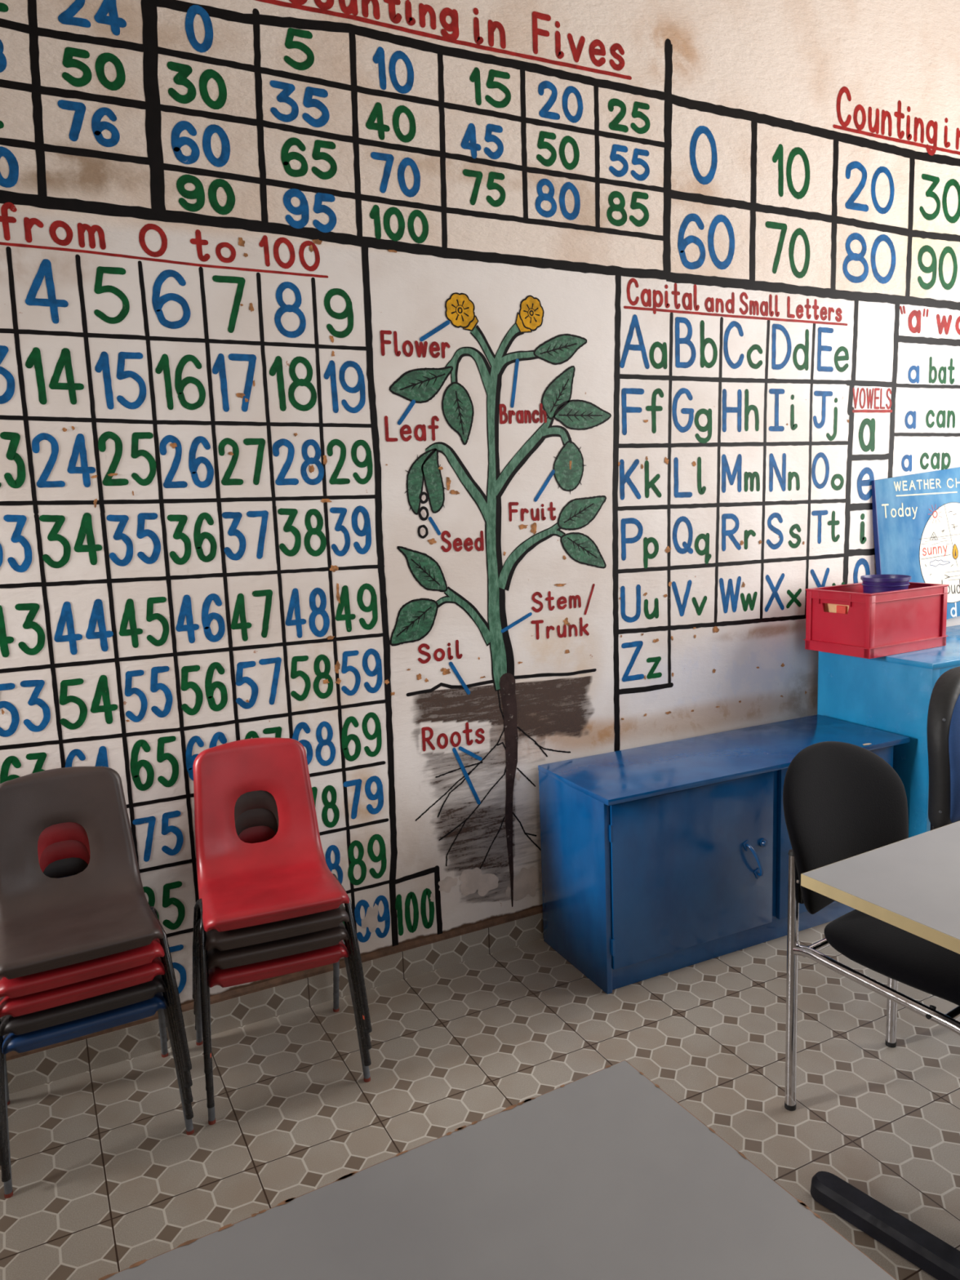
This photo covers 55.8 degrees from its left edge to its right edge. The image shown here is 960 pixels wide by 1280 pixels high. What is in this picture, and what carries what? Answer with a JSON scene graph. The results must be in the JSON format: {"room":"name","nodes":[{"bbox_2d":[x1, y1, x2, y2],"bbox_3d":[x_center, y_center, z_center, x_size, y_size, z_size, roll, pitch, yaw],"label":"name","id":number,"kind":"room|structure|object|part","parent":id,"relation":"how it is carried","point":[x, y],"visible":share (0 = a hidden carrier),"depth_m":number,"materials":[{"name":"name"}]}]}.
{"room":"school classroom","nodes":[
{"label":"school classroom","id":0,"kind":"room"},
{"bbox_2d":[0,0,959,1011],"bbox_3d":[-0.253,-0.650,2.677,7.100,3.400,0.152,-7,10,-27],"label":"wall","id":1,"kind":"structure","parent":0,"point":[446,402],"depth_m":2.68,"materials":[{"name":"paint"}]},
{"bbox_2d":[5,905,543,1093],"bbox_3d":[-0.152,0.984,2.853,6.800,0.110,0.015,-7,10,-27],"label":"baseboard","id":2,"kind":"structure","parent":1,"relation":"attached to","point":[236,1008],"depth_m":2.63,"materials":[{"name":"tile"}]},
{"bbox_3d":[0.068,-0.399,2.791,0.499,1.118,0.001,-7,10,-27],"label":"stem","id":3,"kind":"part","parent":1,"relation":"part of","materials":[{"name":"green paint"}]},
{"bbox_2d":[0,920,959,1279],"bbox_3d":[0.995,1.391,0.666,7.100,0.120,5.315,-7,10,-27],"label":"floor","id":4,"kind":"structure","parent":0,"point":[108,1177],"depth_m":2.25,"materials":[{"name":"tile"}]},
{"bbox_2d":[1,874,194,1198],"bbox_3d":[-0.954,0.848,2.172,0.401,0.650,0.379,-7,10,-28],"label":"chair","id":5,"kind":"object","parent":4,"relation":"on","point":[69,1030],"visible":0.28,"depth_m":2.03,"materials":[{"name":"blue plastic"}]},
{"bbox_3d":[-1.148,1.012,2.186,0.022,0.326,0.194,-9,11,-36],"label":"leg","id":6,"kind":"part","parent":5,"relation":"part of","materials":[{"name":"grey metal"}]},
{"bbox_3d":[-1.042,1.036,1.997,0.044,0.324,0.111,-7,10,-28],"label":"leg","id":7,"kind":"part","parent":5,"relation":"part of","materials":[{"name":"grey metal"}]},
{"bbox_2d":[0,857,193,1182],"bbox_3d":[-0.949,0.799,2.150,0.401,0.650,0.379,-7,10,-28],"label":"chair","id":8,"kind":"object","parent":5,"relation":"on","point":[18,1025],"visible":0.23,"depth_m":2.01,"materials":[{"name":"grey plastic"}]},
{"bbox_3d":[-1.037,0.988,1.974,0.019,0.324,0.115,-4,9,-11],"label":"leg","id":9,"kind":"part","parent":8,"relation":"part of","materials":[{"name":"black metal"}]},
{"bbox_2d":[0,840,192,1165],"bbox_3d":[-0.943,0.751,2.129,0.401,0.650,0.379,-7,10,-28],"label":"chair","id":10,"kind":"object","parent":8,"relation":"on","point":[60,996],"visible":0.3,"depth_m":2.00,"materials":[{"name":"red plastic"}]},
{"bbox_3d":[-1.032,0.940,1.953,0.019,0.324,0.115,-4,9,-11],"label":"leg","id":11,"kind":"part","parent":10,"relation":"part of","materials":[{"name":"black metal"}]},
{"bbox_2d":[0,822,192,1148],"bbox_3d":[-0.937,0.703,2.107,0.401,0.650,0.379,-7,10,-28],"label":"chair","id":12,"kind":"object","parent":10,"relation":"on","point":[104,966],"visible":0.3,"depth_m":1.98,"materials":[{"name":"red plastic"}]},
{"bbox_3d":[-1.026,0.892,1.931,0.019,0.324,0.115,-4,9,-11],"label":"leg","id":13,"kind":"part","parent":12,"relation":"part of","materials":[{"name":"black metal"}]},
{"bbox_2d":[0,766,191,1129],"bbox_3d":[-0.932,0.655,2.085,0.401,0.650,0.379,-7,10,-28],"label":"chair","id":14,"kind":"object","parent":12,"relation":"on","point":[46,923],"visible":0.99,"depth_m":2.14,"materials":[{"name":"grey plastic"}]},
{"bbox_3d":[-1.020,0.844,1.910,0.019,0.324,0.115,-4,9,-11],"label":"leg","id":15,"kind":"part","parent":14,"relation":"part of","materials":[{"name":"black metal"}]},
{"bbox_3d":[-0.767,0.644,2.123,0.017,0.016,0.075,-7,10,-28],"label":"seat rail","id":16,"kind":"part","parent":14,"relation":"part of","materials":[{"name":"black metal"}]},
{"bbox_3d":[-0.705,0.806,2.075,0.019,0.324,0.115,-11,12,-44],"label":"leg","id":17,"kind":"part","parent":14,"relation":"part of","materials":[{"name":"black metal"}]},
{"bbox_3d":[-0.711,0.854,2.097,0.019,0.324,0.115,-11,12,-44],"label":"leg","id":18,"kind":"part","parent":12,"relation":"part of","materials":[{"name":"black metal"}]},
{"bbox_3d":[-0.717,0.902,2.118,0.044,0.324,0.111,-7,10,-28],"label":"leg","id":19,"kind":"part","parent":10,"relation":"part of","materials":[{"name":"black metal"}]},
{"bbox_3d":[-0.723,0.950,2.139,0.044,0.324,0.111,-7,10,-28],"label":"leg","id":20,"kind":"part","parent":8,"relation":"part of","materials":[{"name":"black metal"}]},
{"bbox_3d":[-0.829,0.974,2.353,0.022,0.326,0.194,-5,9,-19],"label":"leg","id":21,"kind":"part","parent":5,"relation":"part of","materials":[{"name":"grey metal"}]},
{"bbox_3d":[-0.728,0.998,2.162,0.019,0.324,0.115,-11,12,-44],"label":"leg","id":22,"kind":"part","parent":5,"relation":"part of","materials":[{"name":"grey metal"}]},
{"bbox_2d":[195,825,370,1124],"bbox_3d":[-0.547,0.783,2.368,0.401,0.688,0.379,-6,9,-21],"label":"chair","id":23,"kind":"object","parent":4,"relation":"on","point":[228,977],"visible":0.3,"depth_m":2.24,"materials":[{"name":"red plastic"}]},
{"bbox_3d":[-0.740,0.953,2.405,0.022,0.345,0.194,-7,10,-30],"label":"leg","id":24,"kind":"part","parent":23,"relation":"part of","materials":[{"name":"grey metal"}]},
{"bbox_3d":[-0.657,0.979,2.205,0.019,0.343,0.115,-3,9,-5],"label":"leg","id":25,"kind":"part","parent":23,"relation":"part of","materials":[{"name":"grey metal"}]},
{"bbox_2d":[195,808,371,1108],"bbox_3d":[-0.543,0.731,2.345,0.401,0.688,0.379,-6,9,-21],"label":"chair","id":26,"kind":"object","parent":23,"relation":"on","point":[233,957],"visible":0.27,"depth_m":2.21,"materials":[{"name":"brown plastic"}]},
{"bbox_3d":[-0.736,0.901,2.382,0.022,0.345,0.194,-7,10,-30],"label":"leg","id":27,"kind":"part","parent":26,"relation":"part of","materials":[{"name":"black metal"}]},
{"bbox_3d":[-0.653,0.927,2.182,0.019,0.343,0.115,-3,9,-5],"label":"leg","id":28,"kind":"part","parent":26,"relation":"part of","materials":[{"name":"black metal"}]},
{"bbox_2d":[193,790,371,1091],"bbox_3d":[-0.539,0.679,2.321,0.401,0.688,0.379,-6,9,-21],"label":"chair","id":29,"kind":"object","parent":26,"relation":"on","point":[291,927],"visible":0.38,"depth_m":2.19,"materials":[{"name":"brown plastic"}]},
{"bbox_3d":[-0.732,0.849,2.360,0.022,0.345,0.194,-7,10,-30],"label":"leg","id":30,"kind":"part","parent":29,"relation":"part of","materials":[{"name":"black metal"}]},
{"bbox_3d":[-0.650,0.875,2.159,0.019,0.343,0.115,-3,9,-5],"label":"leg","id":31,"kind":"part","parent":29,"relation":"part of","materials":[{"name":"black metal"}]},
{"bbox_2d":[192,737,372,1073],"bbox_3d":[-0.535,0.627,2.299,0.401,0.688,0.379,-6,9,-21],"label":"chair","id":32,"kind":"object","parent":29,"relation":"on","point":[287,875],"visible":0.99,"depth_m":2.35,"materials":[{"name":"red plastic"}]},
{"bbox_3d":[-0.728,0.797,2.337,0.022,0.345,0.194,-7,10,-30],"label":"leg","id":33,"kind":"part","parent":32,"relation":"part of","materials":[{"name":"black metal"}]},
{"bbox_3d":[-0.671,0.648,2.199,0.017,0.017,0.075,-6,9,-21],"label":"seat rail","id":34,"kind":"part","parent":32,"relation":"part of","materials":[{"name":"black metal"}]},
{"bbox_3d":[-0.646,0.824,2.136,0.019,0.343,0.115,-3,9,-5],"label":"leg","id":35,"kind":"part","parent":32,"relation":"part of","materials":[{"name":"black metal"}]},
{"bbox_3d":[-0.314,0.791,2.265,0.019,0.343,0.115,-9,11,-38],"label":"leg","id":36,"kind":"part","parent":32,"relation":"part of","materials":[{"name":"black metal"}]},
{"bbox_3d":[-0.317,0.843,2.288,0.019,0.343,0.115,-9,11,-38],"label":"leg","id":37,"kind":"part","parent":29,"relation":"part of","materials":[{"name":"black metal"}]},
{"bbox_3d":[-0.321,0.894,2.311,0.019,0.343,0.115,-9,11,-38],"label":"leg","id":38,"kind":"part","parent":26,"relation":"part of","materials":[{"name":"black metal"}]},
{"bbox_3d":[-0.404,0.919,2.536,0.022,0.345,0.194,-4,9,-12],"label":"leg","id":39,"kind":"part","parent":23,"relation":"part of","materials":[{"name":"grey metal"}]},
{"bbox_3d":[-0.325,0.946,2.334,0.019,0.343,0.115,-9,11,-38],"label":"leg","id":40,"kind":"part","parent":23,"relation":"part of","materials":[{"name":"grey metal"}]},
{"bbox_2d":[98,1059,896,1279],"bbox_3d":[-0.182,1.018,0.624,1.301,0.720,0.764,-7,10,-29],"label":"table","id":41,"kind":"object","parent":4,"relation":"on","point":[602,1174],"visible":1,"depth_m":0.94,"materials":[{"name":"grey laminate"}]},
{"bbox_2d":[537,714,909,994],"bbox_3d":[0.838,0.666,3.040,1.219,0.606,0.422,-6,10,-25],"label":"base cabinet","id":42,"kind":"object","parent":4,"relation":"on","point":[661,858],"visible":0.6,"depth_m":2.80,"materials":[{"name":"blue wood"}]},
{"bbox_3d":[0.655,0.691,2.768,0.609,0.505,0.017,-6,10,-25],"label":"door","id":43,"kind":"part","parent":42,"relation":"part of","materials":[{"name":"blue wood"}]},
{"bbox_2d":[537,714,909,805],"bbox_3d":[0.823,0.376,3.003,1.219,0.018,0.406,-6,10,-25],"label":"countertop","id":44,"kind":"structure","parent":42,"relation":"on","point":[616,777],"depth_m":2.93,"materials":[{"name":"blue wood"}]},
{"bbox_3d":[0.866,0.694,2.841,0.077,0.138,0.036,-6,10,-25],"label":"handle","id":45,"kind":"part","parent":42,"relation":"part of","materials":[{"name":"blue metal"}]},
{"bbox_3d":[0.940,0.653,2.922,0.036,0.515,0.018,-6,10,-25],"label":"post","id":46,"kind":"part","parent":42,"relation":"part of","materials":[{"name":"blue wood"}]},
{"bbox_3d":[1.184,0.632,3.017,0.501,0.505,0.017,-6,10,-25],"label":"door","id":47,"kind":"part","parent":42,"relation":"part of","materials":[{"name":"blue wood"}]},
{"bbox_2d":[782,741,959,1111],"bbox_3d":[0.988,0.691,2.039,0.484,0.848,0.544,-8,10,-33],"label":"chair","id":48,"kind":"object","parent":4,"relation":"on","point":[842,801],"visible":0.66,"depth_m":2.07,"materials":[{"name":"metal"}]},
{"bbox_3d":[0.726,0.794,2.109,0.025,0.620,0.025,-8,10,-33],"label":"leg","id":49,"kind":"part","parent":48,"relation":"part of","materials":[{"name":"metal"}]},
{"bbox_3d":[0.849,0.425,2.155,0.440,0.348,0.134,-8,10,-33],"label":"backrest","id":50,"kind":"part","parent":48,"relation":"part of","materials":[{"name":"black fabric"}]},
{"bbox_3d":[0.857,0.921,1.932,0.025,0.412,0.451,-8,10,-32],"label":"leg","id":51,"kind":"part","parent":48,"relation":"part of","materials":[{"name":"metal"}]},
{"bbox_3d":[1.030,0.673,2.000,0.424,0.072,0.405,-8,10,-33],"label":"seat","id":52,"kind":"part","parent":48,"relation":"part of","materials":[{"name":"black fabric"}]},
{"bbox_3d":[1.067,0.746,2.335,0.025,0.620,0.025,-8,10,-33],"label":"leg","id":53,"kind":"part","parent":48,"relation":"part of","materials":[{"name":"metal"}]},
{"bbox_2d":[800,821,959,1279],"bbox_3d":[1.375,0.776,1.807,1.300,0.720,0.764,-7,10,-29],"label":"table","id":54,"kind":"object","parent":4,"relation":"on","point":[912,885],"visible":1,"depth_m":1.72,"materials":[{"name":"grey laminate"}]},
{"bbox_2d":[817,625,959,837],"bbox_3d":[1.876,0.425,3.503,1.032,0.862,0.534,-7,10,-27],"label":"base cabinet","id":55,"kind":"object","parent":4,"relation":"on","point":[892,693],"visible":0.22,"depth_m":3.17,"materials":[{"name":"blue wood"}]},
{"bbox_2d":[803,582,949,658],"bbox_3d":[1.456,-0.084,3.337,0.429,0.225,0.287,-7,10,-29],"label":"crate","id":56,"kind":"object","parent":55,"relation":"on","point":[883,624],"visible":0.88,"depth_m":3.23,"materials":[{"name":"red plastic"}]},
{"bbox_3d":[1.221,-0.073,3.353,0.024,0.218,0.024,-7,10,-29],"label":"corner post","id":57,"kind":"part","parent":56,"relation":"part of","materials":[{"name":"red plastic"}]},
{"bbox_2d":[824,603,848,613],"bbox_3d":[1.314,-0.065,3.272,0.038,0.180,0.150,-7,10,-27],"label":"wooden block","id":58,"kind":"object","parent":56,"relation":"in","point":[828,607],"visible":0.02,"depth_m":3.29,"materials":[{"name":"beige wood"}]},
{"bbox_2d":[836,604,847,613],"bbox_3d":[1.296,-0.048,3.254,0.009,0.152,0.040,-7,10,-27],"label":"block","id":59,"kind":"object","parent":56,"relation":"in","point":[840,609],"visible":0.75,"depth_m":3.24,"materials":[{"name":"red wood"}]},
{"bbox_3d":[1.345,-0.045,3.132,0.024,0.218,0.024,-7,10,-29],"label":"corner post","id":60,"kind":"part","parent":56,"relation":"part of","materials":[{"name":"red plastic"}]},
{"bbox_2d":[860,574,911,593],"bbox_3d":[1.496,-0.128,3.353,0.170,0.214,0.170,-7,10,-27],"label":"plastic bowl","id":61,"kind":"object","parent":56,"relation":"in","point":[872,584],"visible":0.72,"depth_m":3.29,"materials":[{"name":"purple plastic"}]},
{"bbox_3d":[1.692,-0.087,3.321,0.024,0.218,0.024,-7,10,-29],"label":"corner post","id":62,"kind":"part","parent":56,"relation":"part of","materials":[{"name":"red plastic"}]},
{"bbox_3d":[1.850,0.007,3.458,1.032,0.020,0.492,-7,10,-27],"label":"panel","id":63,"kind":"part","parent":55,"relation":"part of","materials":[{"name":"blue wood"}]},
{"bbox_2d":[871,466,959,619],"bbox_3d":[1.851,-0.378,3.701,0.712,0.664,0.050,-7,10,-27],"label":"board","id":64,"kind":"object","parent":55,"relation":"on","point":[916,517],"visible":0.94,"depth_m":3.65,"materials":[{"name":"blue paper"}]},
{"bbox_3d":[1.975,0.460,3.313,1.020,0.842,0.004,-7,10,-27],"label":"frame","id":65,"kind":"part","parent":55,"relation":"part of","materials":[{"name":"blue wood"}]},
{"bbox_2d":[926,666,959,831],"bbox_3d":[1.633,0.547,2.659,0.463,0.896,0.532,-7,10,-29],"label":"upholstered chair","id":66,"kind":"object","parent":4,"relation":"on","point":[943,731],"visible":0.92,"depth_m":2.67,"materials":[{"name":"black fabric"}]},
{"bbox_3d":[1.374,0.714,2.776,0.030,0.551,0.049,-10,11,-41],"label":"leg","id":67,"kind":"part","parent":66,"relation":"part of","materials":[{"name":"silver metal"}]},
{"bbox_2d":[948,693,959,822],"bbox_3d":[1.540,0.320,2.773,0.423,0.427,0.084,-7,10,-29],"label":"cushion","id":68,"kind":"object","parent":66,"relation":"on","point":[953,699],"depth_m":2.66,"materials":[{"name":"blue fabric"}]}
]}

